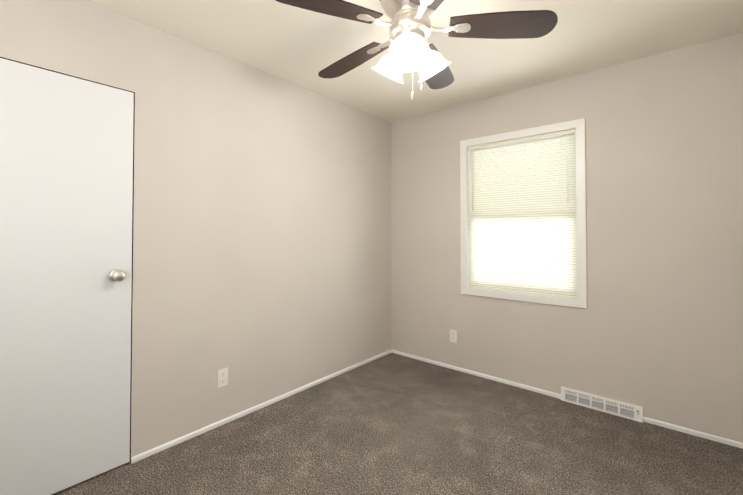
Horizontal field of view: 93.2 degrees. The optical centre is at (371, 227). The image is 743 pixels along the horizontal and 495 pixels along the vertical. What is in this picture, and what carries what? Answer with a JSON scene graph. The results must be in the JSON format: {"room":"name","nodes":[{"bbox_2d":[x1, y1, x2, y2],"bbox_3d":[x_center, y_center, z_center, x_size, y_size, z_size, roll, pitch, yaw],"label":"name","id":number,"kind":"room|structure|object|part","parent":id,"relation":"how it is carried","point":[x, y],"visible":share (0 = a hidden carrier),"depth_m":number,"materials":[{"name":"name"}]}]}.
{"room":"empty bedroom","nodes":[
{"label":"empty bedroom","id":0,"kind":"room"},
{"bbox_2d":[0,0,390,462],"bbox_3d":[-1.013,0.071,2.382,0.120,2.440,3.880,-1,-1,40],"label":"wall","id":1,"kind":"structure","parent":0,"point":[261,236],"depth_m":2.35,"materials":[{"name":"paint"}]},
{"bbox_2d":[0,58,133,494],"bbox_3d":[-1.590,0.257,1.629,0.036,2.018,0.810,-1,-1,40],"label":"door","id":2,"kind":"structure","parent":1,"relation":"in","point":[66,171],"depth_m":1.71,"materials":[{"name":"white wood"}]},
{"bbox_2d":[109,269,125,281],"bbox_3d":[-1.330,0.252,1.873,0.095,0.066,0.106,-1,-1,40],"label":"door knob","id":3,"kind":"object","parent":2,"relation":"attached to","point":[118,275],"depth_m":1.83,"materials":[{"name":"silver metal"}]},
{"bbox_2d":[217,367,227,387],"bbox_3d":[-0.978,0.985,2.310,0.007,0.115,0.070,-1,-1,40],"label":"outlet","id":4,"kind":"object","parent":1,"relation":"attached to","point":[222,377],"visible":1,"depth_m":2.31,"materials":[{"name":"white plastic"}]},
{"bbox_2d":[131,350,391,462],"bbox_3d":[-0.547,1.283,2.811,0.010,0.030,2.352,-1,-1,40],"label":"baseboard","id":5,"kind":"structure","parent":1,"relation":"attached to","point":[145,454],"depth_m":2.40,"materials":[{"name":"white wood"}]},
{"bbox_2d":[52,353,742,494],"bbox_3d":[0.024,1.326,1.481,2.840,0.100,3.880,-1,-1,40],"label":"floor","id":6,"kind":"structure","parent":0,"point":[392,424],"depth_m":2.03,"materials":[{"name":"carpet"}]},
{"bbox_2d":[87,0,742,121],"bbox_3d":[0.024,-1.214,1.523,2.840,0.100,3.880,-1,-1,40],"label":"ceiling","id":7,"kind":"structure","parent":0,"point":[298,46],"depth_m":2.15,"materials":[{"name":"white paint"}]},
{"bbox_2d":[276,0,557,100],"bbox_3d":[0.160,-0.875,1.731,1.237,0.570,1.270,-1,-1,40],"label":"ceiling fan","id":8,"kind":"object","parent":7,"relation":"hanging from","point":[411,28],"visible":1,"depth_m":1.63,"materials":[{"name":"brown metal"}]},
{"bbox_2d":[391,32,742,442],"bbox_3d":[1.240,0.080,2.936,2.600,2.440,0.120,-1,-1,40],"label":"wall","id":9,"kind":"structure","parent":0,"point":[654,329],"depth_m":2.43,"materials":[{"name":"paint"}]},
{"bbox_2d":[450,329,456,342],"bbox_3d":[0.757,1.000,3.247,0.070,0.115,0.007,-1,-1,40],"label":"outlet","id":10,"kind":"object","parent":9,"relation":"attached to","point":[453,335],"visible":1,"depth_m":3.24,"materials":[{"name":"white plastic"}]},
{"bbox_2d":[391,349,560,398],"bbox_3d":[0.822,1.289,3.185,1.613,0.030,0.010,-1,-1,40],"label":"baseboard","id":11,"kind":"structure","parent":9,"relation":"attached to","point":[537,390],"depth_m":3.06,"materials":[{"name":"white wood"}]},
{"bbox_2d":[460,118,586,308],"bbox_3d":[1.231,-0.103,2.936,0.990,1.395,0.136,-1,-1,40],"label":"window","id":12,"kind":"structure","parent":9,"relation":"in","point":[578,126],"depth_m":2.79,"materials":[{"name":"white wood"}]},
{"bbox_2d":[468,129,576,297],"bbox_3d":[1.209,-0.105,2.910,0.854,1.266,0.037,-1,-1,40],"label":"window blind","id":13,"kind":"object","parent":12,"relation":"attached to","point":[525,242],"visible":0.94,"depth_m":2.88,"materials":[{"name":"fabric"}]},
{"bbox_3d":[1.249,-0.102,2.956,0.862,1.267,0.058,-1,-1,40],"label":"window sash","id":14,"kind":"part","parent":12,"relation":"part of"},
{"bbox_2d":[480,138,570,188],"bbox_3d":[1.271,-0.403,2.988,0.862,0.665,0.008,-1,-1,40],"label":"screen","id":15,"kind":"object","parent":12,"relation":"attached to","point":[522,155],"depth_m":2.98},
{"bbox_2d":[560,387,642,422],"bbox_3d":[1.617,1.247,2.494,0.490,0.088,0.036,-1,-1,40],"label":"air vent","id":16,"kind":"object","parent":9,"relation":"in","point":[635,412],"visible":1,"depth_m":2.48,"materials":[{"name":"white metal"}]},
{"bbox_2d":[643,416,742,448],"bbox_3d":[2.001,1.272,2.184,0.493,0.030,0.010,-1,-1,40],"label":"baseboard","id":17,"kind":"structure","parent":9,"relation":"attached to","point":[697,433],"depth_m":2.18,"materials":[{"name":"white wood"}]},
{"label":"outside","id":18,"kind":"structure","parent":0,"visible":0},
{"bbox_2d":[476,139,572,202],"bbox_3d":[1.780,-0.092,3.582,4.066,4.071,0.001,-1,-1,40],"label":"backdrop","id":19,"kind":"structure","parent":18,"point":[529,161],"depth_m":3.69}
]}

